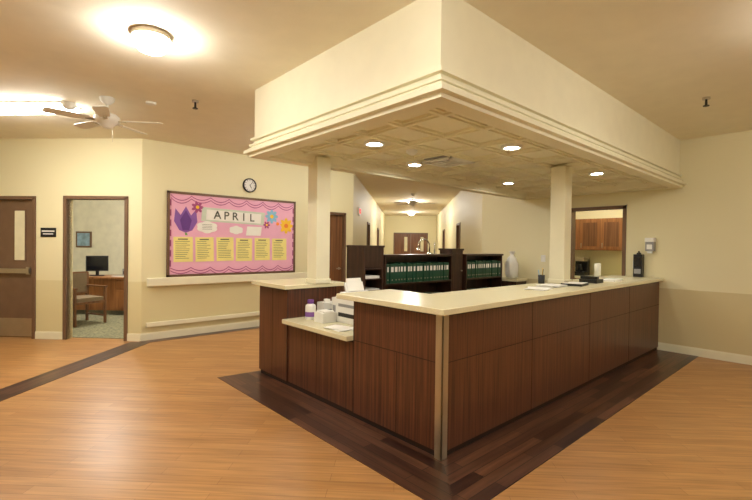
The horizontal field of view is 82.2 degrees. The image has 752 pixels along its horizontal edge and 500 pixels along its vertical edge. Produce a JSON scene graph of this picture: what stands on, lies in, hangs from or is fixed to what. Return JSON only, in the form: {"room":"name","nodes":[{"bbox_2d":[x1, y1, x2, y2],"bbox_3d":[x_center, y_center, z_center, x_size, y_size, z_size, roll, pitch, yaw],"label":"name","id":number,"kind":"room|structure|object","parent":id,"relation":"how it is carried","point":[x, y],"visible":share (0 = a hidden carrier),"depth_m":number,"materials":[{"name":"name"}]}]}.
{"room":"hospital interior","nodes":[
{"label":"hospital interior","id":0,"kind":"room"},
{"bbox_2d":[0,138,141,338],"bbox_3d":[-6.537,-0.189,6.715,6.010,3.060,0.120,1,1,3],"label":"wall","id":1,"kind":"structure","parent":0,"point":[49,170],"depth_m":6.57,"materials":[{"name":"paint"}]},
{"bbox_2d":[0,196,35,338],"bbox_3d":[-6.143,0.256,6.686,1.890,2.179,0.130,1,1,3],"label":"door","id":2,"kind":"structure","parent":1,"relation":"in","point":[17,213],"depth_m":6.66,"materials":[{"name":"brown wood"}]},
{"bbox_2d":[41,228,55,236],"bbox_3d":[-4.996,-0.268,6.571,0.240,0.140,0.013,1,1,3],"label":"room sign","id":3,"kind":"object","parent":1,"relation":"attached to","point":[45,232],"visible":1,"depth_m":6.57,"materials":[{"name":"black plastic"}]},
{"bbox_2d":[35,331,140,340],"bbox_3d":[-6.559,1.284,6.665,6.010,0.115,0.014,1,1,3],"label":"baseboard","id":4,"kind":"structure","parent":1,"relation":"attached to","point":[38,334],"depth_m":6.58,"materials":[{"name":"beige wood"}]},
{"bbox_2d":[62,196,127,340],"bbox_3d":[-4.256,0.276,6.593,1.010,2.189,0.130,1,1,3],"label":"door frame","id":5,"kind":"structure","parent":1,"relation":"in","point":[65,198],"depth_m":6.54,"materials":[{"name":"brown wood"}]},
{"bbox_2d":[73,200,123,274],"bbox_3d":[-5.637,-0.225,10.866,4.580,3.060,0.102,1,1,3],"label":"wall","id":6,"kind":"structure","parent":0,"point":[104,219],"depth_m":10.88,"materials":[{"name":"paint"}]},
{"bbox_2d":[76,231,91,246],"bbox_3d":[-7.378,-0.267,10.883,0.400,0.400,0.034,1,1,3],"label":"framed picture","id":7,"kind":"object","parent":6,"relation":"attached to","point":[83,239],"visible":1,"depth_m":10.87},
{"bbox_2d":[141,139,353,333],"bbox_3d":[-2.060,-0.146,7.930,4.100,3.060,0.120,0,1,-42],"label":"wall","id":8,"kind":"structure","parent":0,"point":[166,166],"depth_m":7.16,"materials":[{"name":"paint"}]},
{"bbox_2d":[141,320,259,340],"bbox_3d":[-2.034,1.327,7.897,4.100,0.115,0.014,0,1,-42],"label":"baseboard","id":9,"kind":"structure","parent":8,"relation":"attached to","point":[230,326],"depth_m":7.08,"materials":[{"name":"beige wood"}]},
{"bbox_2d":[146,311,259,327],"bbox_3d":[-2.795,1.143,7.181,1.890,0.070,0.044,0,1,-42],"label":"rail","id":10,"kind":"object","parent":8,"relation":"attached to","point":[219,317],"visible":0.91,"depth_m":7.08,"materials":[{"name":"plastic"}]},
{"bbox_2d":[147,272,306,286],"bbox_3d":[-2.397,0.494,7.511,2.920,0.130,0.069,0,1,-42],"label":"handrail","id":11,"kind":"object","parent":8,"relation":"attached to","point":[168,281],"visible":0.83,"depth_m":7.25,"materials":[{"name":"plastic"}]},
{"bbox_2d":[166,190,295,276],"bbox_3d":[-2.409,-0.251,7.497,2.300,1.350,0.045,0,1,-42],"label":"bulletin board","id":12,"kind":"object","parent":8,"relation":"attached to","point":[208,234],"visible":1,"depth_m":7.37,"materials":[{"name":"pink paper"}]},
{"bbox_2d":[243,178,256,192],"bbox_3d":[-2.237,-1.145,7.637,0.250,0.250,0.040,0,1,-42],"label":"wall clock","id":13,"kind":"object","parent":8,"relation":"attached to","point":[249,185],"visible":1,"depth_m":7.63,"materials":[{"name":"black plastic"}]},
{"bbox_2d":[329,212,345,293],"bbox_3d":[-0.989,0.301,8.891,0.820,2.169,0.130,0,1,-42],"label":"door","id":14,"kind":"structure","parent":8,"relation":"in","point":[337,263],"depth_m":9.06,"materials":[{"name":"brown wood"}]},
{"bbox_2d":[353,174,384,253],"bbox_3d":[-0.071,-0.213,16.049,0.120,3.060,13.600,1,1,4],"label":"wall","id":15,"kind":"structure","parent":0,"point":[371,213],"depth_m":11.95,"materials":[{"name":"paint"}]},
{"bbox_2d":[367,222,369,244],"bbox_3d":[-0.289,0.264,12.911,0.130,2.169,0.900,1,1,4],"label":"door","id":16,"kind":"structure","parent":15,"relation":"in","point":[368,223],"depth_m":13.30,"materials":[{"name":"brown wood"}]},
{"bbox_2d":[377,228,378,245],"bbox_3d":[0.013,0.221,17.100,0.130,2.169,0.900,1,1,4],"label":"door","id":17,"kind":"structure","parent":15,"relation":"in","point":[377,228],"depth_m":17.49,"materials":[{"name":"brown wood"}]},
{"bbox_2d":[0,328,751,499],"bbox_3d":[0.535,1.427,11.317,24.000,0.104,24.000,0,1,-42],"label":"floor","id":18,"kind":"structure","parent":0,"point":[152,420],"depth_m":3.33,"materials":[{"name":"brown wood"}]},
{"bbox_2d":[72,310,123,338],"bbox_3d":[-5.759,1.323,8.793,4.560,0.007,4.065,1,1,3],"label":"carpet","id":19,"kind":"object","parent":18,"relation":"on","point":[94,327],"visible":0.09,"depth_m":7.64,"materials":[{"name":"beige carpet"}]},
{"bbox_2d":[73,271,107,327],"bbox_3d":[-5.331,0.870,7.806,0.560,0.930,0.600,1,1,23],"label":"armchair","id":20,"kind":"object","parent":19,"relation":"on","point":[81,284],"visible":0.66,"depth_m":7.95,"materials":[{"name":"brown wood"}]},
{"bbox_2d":[77,274,123,310],"bbox_3d":[-5.654,0.931,9.102,1.750,0.771,0.750,1,1,3],"label":"office desk","id":21,"kind":"object","parent":19,"relation":"on","point":[115,289],"visible":0.25,"depth_m":8.77,"materials":[{"name":"brown wood"}]},
{"bbox_2d":[86,256,108,275],"bbox_3d":[-5.872,0.332,9.081,0.400,0.420,0.180,0,1,-26],"label":"computer monitor","id":22,"kind":"object","parent":21,"relation":"on","point":[93,263],"visible":0.95,"depth_m":9.05,"materials":[{"name":"black plastic"}]},
{"bbox_2d":[0,326,258,400],"bbox_3d":[-2.939,1.397,5.584,2.026,0.004,8.751,1,1,22],"label":"inlay","id":23,"kind":"object","parent":18,"relation":"on","point":[10,391],"visible":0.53,"depth_m":5.15,"materials":[{"name":"brown wood"}]},
{"bbox_2d":[346,245,384,290],"bbox_3d":[-0.147,0.685,5.714,0.360,1.494,0.360,0,1,-42],"label":"hutch","id":24,"kind":"object","parent":18,"relation":"on","point":[365,262],"visible":0.48,"depth_m":5.61,"materials":[{"name":"brown wood"}]},
{"bbox_2d":[383,254,453,292],"bbox_3d":[0.563,0.748,6.464,1.510,1.369,0.325,0,1,-42],"label":"shelf","id":25,"kind":"object","parent":18,"relation":"on","point":[437,285],"visible":0.28,"depth_m":6.68,"materials":[{"name":"brown wood"}]},
{"bbox_2d":[386,261,448,283],"bbox_3d":[0.573,0.321,6.432,1.351,0.285,0.242,0,1,-42],"label":"binders","id":26,"kind":"object","parent":25,"relation":"in","point":[396,272],"visible":0.98,"depth_m":6.29,"materials":[{"name":"green plastic"}]},
{"bbox_2d":[416,238,436,253],"bbox_3d":[0.781,-0.056,6.646,0.445,0.240,0.100,0,1,-42],"label":"desk lamp","id":27,"kind":"object","parent":25,"relation":"on","point":[417,248],"visible":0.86,"depth_m":6.65,"materials":[{"name":"silver metal"}]},
{"bbox_2d":[438,248,463,290],"bbox_3d":[1.235,0.705,7.092,0.330,1.459,0.285,0,1,-42],"label":"cabinet","id":28,"kind":"object","parent":18,"relation":"on","point":[458,253],"visible":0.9,"depth_m":7.00,"materials":[{"name":"brown wood"}]},
{"bbox_2d":[252,275,663,460],"bbox_3d":[1.387,0.917,5.673,5.100,1.068,2.830,0,1,-42],"label":"reception desk","id":29,"kind":"object","parent":18,"relation":"on","point":[437,373],"depth_m":3.73,"materials":[{"name":"laminate"}]},
{"bbox_2d":[252,278,343,289],"bbox_3d":[-0.905,0.384,4.987,0.780,0.044,0.750,0,1,-42],"label":"countertop","id":30,"kind":"structure","parent":29,"relation":"on","point":[297,283],"depth_m":4.78,"materials":[{"name":"beige stone"}]},
{"bbox_2d":[305,299,315,319],"bbox_3d":[-0.686,0.622,4.522,0.111,0.205,0.111,0,1,-42],"label":"wipes canister","id":31,"kind":"object","parent":29,"relation":"on","point":[310,308],"visible":0.92,"depth_m":4.48,"materials":[{"name":"white plastic"}]},
{"bbox_2d":[282,317,352,340],"bbox_3d":[-0.328,0.754,4.350,0.780,0.044,1.090,0,1,-42],"label":"shelf","id":32,"kind":"object","parent":29,"relation":"attached to","point":[298,322],"depth_m":4.17,"materials":[{"name":"beige stone"}]},
{"bbox_2d":[306,156,330,283],"bbox_3d":[-0.638,-0.328,4.814,0.204,1.389,0.204,0,1,-42],"label":"support column","id":33,"kind":"structure","parent":29,"relation":"on","point":[318,249],"depth_m":4.75,"materials":[{"name":"paint"}]},
{"bbox_2d":[317,299,331,309],"bbox_3d":[-0.539,0.629,4.702,0.160,0.190,0.132,0,1,-42],"label":"tissue box","id":34,"kind":"object","parent":29,"relation":"on","point":[326,304],"visible":0.52,"depth_m":4.65,"materials":[{"name":"white cardboard"}]},
{"bbox_2d":[314,309,335,323],"bbox_3d":[-0.517,0.671,4.380,0.160,0.115,0.160,0,1,-42],"label":"carton","id":35,"kind":"object","parent":29,"relation":"on","point":[323,316],"visible":1,"depth_m":4.33,"materials":[{"name":"cardboard"}]},
{"bbox_2d":[332,297,335,311],"bbox_3d":[-0.333,0.616,4.667,0.262,0.223,0.140,0,1,-42],"label":"carton","id":36,"kind":"object","parent":29,"relation":"on","point":[333,298],"visible":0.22,"depth_m":4.60,"materials":[{"name":"cardboard"}]},
{"bbox_2d":[323,325,352,331],"bbox_3d":[-0.336,0.730,4.032,0.239,0.010,0.296,0,1,-42],"label":"paper stack","id":37,"kind":"object","parent":29,"relation":"on","point":[339,328],"visible":0.86,"depth_m":3.99,"materials":[{"name":"white paper"}]},
{"bbox_2d":[336,278,365,324],"bbox_3d":[-0.134,0.515,4.386,0.384,0.437,0.420,0,1,-42],"label":"printer","id":38,"kind":"object","parent":29,"relation":"on","point":[344,308],"visible":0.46,"depth_m":4.37,"materials":[{"name":"white plastic"}]},
{"bbox_2d":[336,275,663,315],"bbox_3d":[1.941,0.419,5.064,5.100,0.044,1.200,0,1,-42],"label":"countertop","id":39,"kind":"structure","parent":29,"relation":"on","point":[454,302],"depth_m":3.72,"materials":[{"name":"beige stone"}]},
{"bbox_2d":[525,286,550,290],"bbox_3d":[1.662,0.394,4.418,0.249,0.012,0.313,1,1,30],"label":"paper stack","id":40,"kind":"object","parent":29,"relation":"on","point":[529,287],"visible":1,"depth_m":4.36,"materials":[{"name":"white paper"}]},
{"bbox_2d":[538,269,544,283],"bbox_3d":[1.967,0.306,5.125,0.080,0.181,0.080,0,1,-42],"label":"pen cup","id":41,"kind":"object","parent":29,"relation":"on","point":[541,278],"visible":0.98,"depth_m":5.10,"materials":[{"name":"black plastic"}]},
{"bbox_2d":[536,284,567,287],"bbox_3d":[1.925,0.391,4.724,0.312,0.020,0.249,0,1,-42],"label":"paper stack","id":42,"kind":"object","parent":29,"relation":"on","point":[538,285],"visible":1,"depth_m":4.65,"materials":[{"name":"white paper"}]},
{"bbox_2d":[548,166,571,283],"bbox_3d":[2.226,-0.296,5.198,0.204,1.389,0.204,0,1,-42],"label":"support column","id":43,"kind":"structure","parent":29,"relation":"on","point":[561,177],"depth_m":5.13,"materials":[{"name":"paint"}]},
{"bbox_2d":[561,281,587,286],"bbox_3d":[2.275,0.383,4.933,0.220,0.040,0.300,1,1,39],"label":"clipboard","id":44,"kind":"object","parent":29,"relation":"on","point":[579,284],"visible":0.98,"depth_m":4.84,"materials":[{"name":"black plastic"}]},
{"bbox_2d":[579,276,602,283],"bbox_3d":[2.663,0.362,5.332,0.210,0.081,0.210,0,1,-42],"label":"desk telephone","id":45,"kind":"object","parent":29,"relation":"on","point":[588,279],"visible":0.95,"depth_m":5.26,"materials":[{"name":"black plastic"}]},
{"bbox_2d":[603,278,622,281],"bbox_3d":[3.151,0.394,5.754,0.600,0.020,0.280,0,1,-42],"label":"pads","id":46,"kind":"object","parent":29,"relation":"on","point":[604,279],"visible":0.89,"depth_m":5.61,"materials":[{"name":"white paper"}]},
{"bbox_2d":[633,251,643,276],"bbox_3d":[3.974,0.211,6.523,0.108,0.390,0.120,0,1,-42],"label":"charger","id":47,"kind":"object","parent":29,"relation":"on","point":[638,259],"visible":0.98,"depth_m":6.49,"materials":[{"name":"black plastic"}]},
{"bbox_2d":[462,253,503,289],"bbox_3d":[1.782,0.751,7.569,1.120,1.369,0.325,0,1,-42],"label":"shelf","id":48,"kind":"object","parent":18,"relation":"on","point":[493,281],"visible":0.29,"depth_m":7.75,"materials":[{"name":"brown wood"}]},
{"bbox_2d":[467,260,500,277],"bbox_3d":[1.802,0.322,7.545,1.006,0.289,0.243,0,1,-42],"label":"binders","id":49,"kind":"object","parent":48,"relation":"in","point":[475,268],"visible":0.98,"depth_m":7.45,"materials":[{"name":"green plastic"}]},
{"bbox_2d":[502,277,527,285],"bbox_3d":[2.459,0.978,7.975,0.380,0.924,0.520,0,1,-42],"label":"base cabinet","id":50,"kind":"object","parent":18,"relation":"on","point":[506,281],"visible":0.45,"depth_m":7.80,"materials":[{"name":"brown wood"}]},
{"bbox_2d":[505,251,517,277],"bbox_3d":[2.487,0.271,7.911,0.240,0.490,0.262,1,1,11],"label":"vase","id":51,"kind":"object","parent":50,"relation":"on","point":[511,264],"visible":0.98,"depth_m":7.83,"materials":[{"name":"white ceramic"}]},
{"bbox_3d":[4.578,0.994,8.763,0.638,0.911,2.560,0,1,-42],"label":"base cabinet","id":52,"kind":"object","parent":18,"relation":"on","visible":0},
{"bbox_2d":[575,257,589,275],"bbox_3d":[4.316,0.341,9.084,0.300,0.379,0.250,0,1,-42],"label":"coffee maker","id":53,"kind":"object","parent":52,"relation":"on","point":[582,264],"visible":0.95,"depth_m":9.01,"materials":[{"name":"black plastic"}]},
{"bbox_2d":[594,263,600,276],"bbox_3d":[4.493,0.402,8.740,0.120,0.270,0.120,0,1,-42],"label":"paper towel roll","id":54,"kind":"object","parent":52,"relation":"on","point":[597,266],"visible":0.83,"depth_m":8.69,"materials":[{"name":"white paper"}]},
{"bbox_2d":[0,0,751,215],"bbox_3d":[0.575,-1.731,11.281,24.000,0.100,24.000,0,1,-42],"label":"ceiling","id":55,"kind":"structure","parent":0,"point":[659,59],"depth_m":3.57,"materials":[{"name":"paint"}]},
{"bbox_2d":[0,101,81,114],"bbox_3d":[-4.161,-1.632,4.966,1.400,0.074,0.260,1,1,3],"label":"fluorescent ceiling light","id":56,"kind":"object","parent":55,"relation":"attached to","point":[6,107],"visible":0.83,"depth_m":4.85,"materials":[{"name":"white plastic"}]},
{"bbox_2d":[61,101,75,109],"bbox_3d":[-3.460,-1.619,4.853,0.140,0.080,0.140,0,1,-42],"label":"sensor","id":57,"kind":"object","parent":55,"relation":"attached to","point":[68,105],"visible":1,"depth_m":4.81,"materials":[{"name":"white plastic"}]},
{"bbox_2d":[42,96,162,141],"bbox_3d":[-2.944,-1.415,4.653,1.046,0.470,1.093,0,1,-42],"label":"ceiling fan","id":58,"kind":"object","parent":55,"relation":"hanging from","point":[103,117],"depth_m":4.61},
{"bbox_2d":[131,25,170,55],"bbox_3d":[-1.684,-1.546,3.231,0.270,0.144,0.270,0,1,-42],"label":"dome ceiling light","id":59,"kind":"object","parent":55,"relation":"attached to","point":[150,40],"visible":1,"depth_m":3.15,"materials":[{"name":"glass"}]},
{"bbox_2d":[146,101,156,105],"bbox_3d":[-2.514,-1.637,4.817,0.110,0.020,0.110,0,1,-42],"label":"smoke detector","id":60,"kind":"object","parent":55,"relation":"attached to","point":[150,103],"visible":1,"depth_m":4.79,"materials":[{"name":"white plastic"}]},
{"bbox_2d":[192,100,198,109],"bbox_3d":[-1.982,-1.594,4.727,0.070,0.089,0.069,0,1,-42],"label":"sprinkler","id":61,"kind":"object","parent":55,"relation":"attached to","point":[193,101],"depth_m":4.72,"materials":[{"name":"silver metal"}]},
{"bbox_2d":[364,139,384,146],"bbox_3d":[-0.016,-1.033,4.174,0.200,0.030,0.200,0,1,-42],"label":"recessed light","id":62,"kind":"object","parent":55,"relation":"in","point":[372,142],"visible":0.98,"depth_m":4.14,"materials":[{"name":"white glass"}]},
{"bbox_2d":[406,149,417,155],"bbox_3d":[0.377,-1.022,4.530,0.120,0.050,0.120,0,1,-42],"label":"smoke detector","id":63,"kind":"object","parent":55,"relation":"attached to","point":[411,152],"visible":1,"depth_m":4.49,"materials":[{"name":"white plastic"}]},
{"bbox_2d":[406,161,422,166],"bbox_3d":[0.467,-1.038,5.219,0.200,0.030,0.200,0,1,-42],"label":"recessed light","id":64,"kind":"object","parent":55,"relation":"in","point":[413,163],"visible":0.97,"depth_m":5.17,"materials":[{"name":"white glass"}]},
{"bbox_2d":[394,193,434,205],"bbox_3d":[1.083,-1.433,12.972,1.263,0.519,1.215,0,1,-42],"label":"ceiling fan","id":65,"kind":"object","parent":55,"relation":"hanging from","point":[412,203],"depth_m":12.86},
{"bbox_2d":[244,0,685,199],"bbox_3d":[1.537,-1.259,5.266,5.448,0.682,2.580,0,1,-42],"label":"ceiling soffit","id":66,"kind":"structure","parent":55,"relation":"attached to","point":[434,78],"depth_m":3.63,"materials":[{"name":"beige paint"}]},
{"bbox_2d":[420,155,474,167],"bbox_3d":[0.821,-1.020,4.933,0.440,0.049,0.440,0,1,-42],"label":"ceiling vent","id":67,"kind":"object","parent":66,"relation":"in","point":[443,160],"depth_m":4.93,"materials":[{"name":"beige metal"}]},
{"bbox_2d":[501,181,514,184],"bbox_3d":[2.038,-1.035,6.643,0.200,0.030,0.200,0,1,-42],"label":"recessed light","id":68,"kind":"object","parent":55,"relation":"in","point":[510,182],"visible":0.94,"depth_m":6.62,"materials":[{"name":"white glass"}]},
{"bbox_2d":[501,143,521,150],"bbox_3d":[1.340,-1.016,4.256,0.200,0.030,0.200,0,1,-42],"label":"recessed light","id":69,"kind":"object","parent":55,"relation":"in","point":[511,146],"visible":0.99,"depth_m":4.22,"materials":[{"name":"white glass"}]},
{"bbox_2d":[588,171,604,175],"bbox_3d":[2.911,-1.013,5.680,0.200,0.030,0.200,0,1,-42],"label":"recessed light","id":70,"kind":"object","parent":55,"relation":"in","point":[599,172],"visible":0.94,"depth_m":5.66,"materials":[{"name":"white glass"}]},
{"bbox_2d":[702,96,710,106],"bbox_3d":[3.395,-1.522,4.430,0.070,0.089,0.069,0,1,-42],"label":"sprinkler","id":71,"kind":"object","parent":55,"relation":"attached to","point":[707,98],"depth_m":4.42,"materials":[{"name":"silver metal"}]},
{"bbox_2d":[385,216,435,253],"bbox_3d":[1.809,-0.266,22.791,2.662,3.060,0.120,1,1,4],"label":"wall","id":72,"kind":"structure","parent":0,"point":[393,224],"depth_m":22.73,"materials":[{"name":"paint"}]},
{"bbox_2d":[393,233,427,253],"bbox_3d":[1.822,0.179,22.779,1.800,2.169,0.130,1,1,4],"label":"door","id":73,"kind":"structure","parent":72,"relation":"in","point":[402,241],"depth_m":22.78,"materials":[{"name":"brown wood"}]},
{"bbox_2d":[436,191,481,253],"bbox_3d":[2.688,-0.173,15.650,0.120,3.060,13.998,1,1,4],"label":"wall","id":74,"kind":"structure","parent":0,"point":[465,207],"depth_m":11.51,"materials":[{"name":"paint"}]},
{"bbox_2d":[442,229,444,247],"bbox_3d":[2.808,0.251,17.601,0.130,2.169,0.900,1,1,4],"label":"door","id":75,"kind":"structure","parent":74,"relation":"in","point":[443,239],"depth_m":17.99,"materials":[{"name":"brown wood"}]},
{"bbox_2d":[456,222,460,248],"bbox_3d":[2.448,0.302,12.614,0.130,2.169,0.900,1,1,4],"label":"door","id":76,"kind":"structure","parent":74,"relation":"in","point":[458,225],"depth_m":13.00,"materials":[{"name":"brown wood"}]},
{"bbox_2d":[575,209,622,275],"bbox_3d":[4.849,-0.071,9.018,0.100,3.060,2.650,0,1,-42],"label":"wall","id":77,"kind":"structure","parent":0,"point":[610,261],"depth_m":9.03,"materials":[{"name":"paint"}]},
{"bbox_2d":[575,218,622,250],"bbox_3d":[4.397,-0.323,9.163,0.373,0.650,1.680,0,1,-42],"label":"upper cabinet","id":78,"kind":"object","parent":77,"relation":"attached to","point":[605,234],"visible":0.57,"depth_m":8.76,"materials":[{"name":"brown wood"}]},
{"bbox_2d":[481,130,751,355],"bbox_3d":[4.856,-0.034,5.751,0.120,3.060,8.000,0,1,-42],"label":"wall","id":79,"kind":"structure","parent":0,"point":[702,229],"depth_m":6.10,"materials":[{"name":"paint"}]},
{"bbox_2d":[541,255,545,261],"bbox_3d":[2.990,0.150,7.709,0.014,0.120,0.080,0,1,-42],"label":"switch plate","id":80,"kind":"object","parent":79,"relation":"attached to","point":[542,256],"visible":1,"depth_m":7.70,"materials":[{"name":"white plastic"}]},
{"bbox_2d":[570,205,626,278],"bbox_3d":[3.630,0.380,7.080,0.130,2.169,0.880,0,1,-42],"label":"door frame","id":81,"kind":"structure","parent":79,"relation":"in","point":[624,207],"depth_m":7.05,"materials":[{"name":"brown wood"}]},
{"bbox_2d":[645,238,655,252],"bbox_3d":[4.088,-0.066,6.425,0.109,0.230,0.120,0,1,-42],"label":"soap dispenser","id":82,"kind":"object","parent":79,"relation":"attached to","point":[650,243],"visible":1,"depth_m":6.39,"materials":[{"name":"grey plastic"}]},
{"bbox_2d":[657,342,751,364],"bbox_3d":[4.787,1.439,5.723,0.014,0.115,8.000,0,1,-42],"label":"baseboard","id":83,"kind":"structure","parent":79,"relation":"attached to","point":[718,355],"depth_m":5.96,"materials":[{"name":"beige wood"}]}
]}

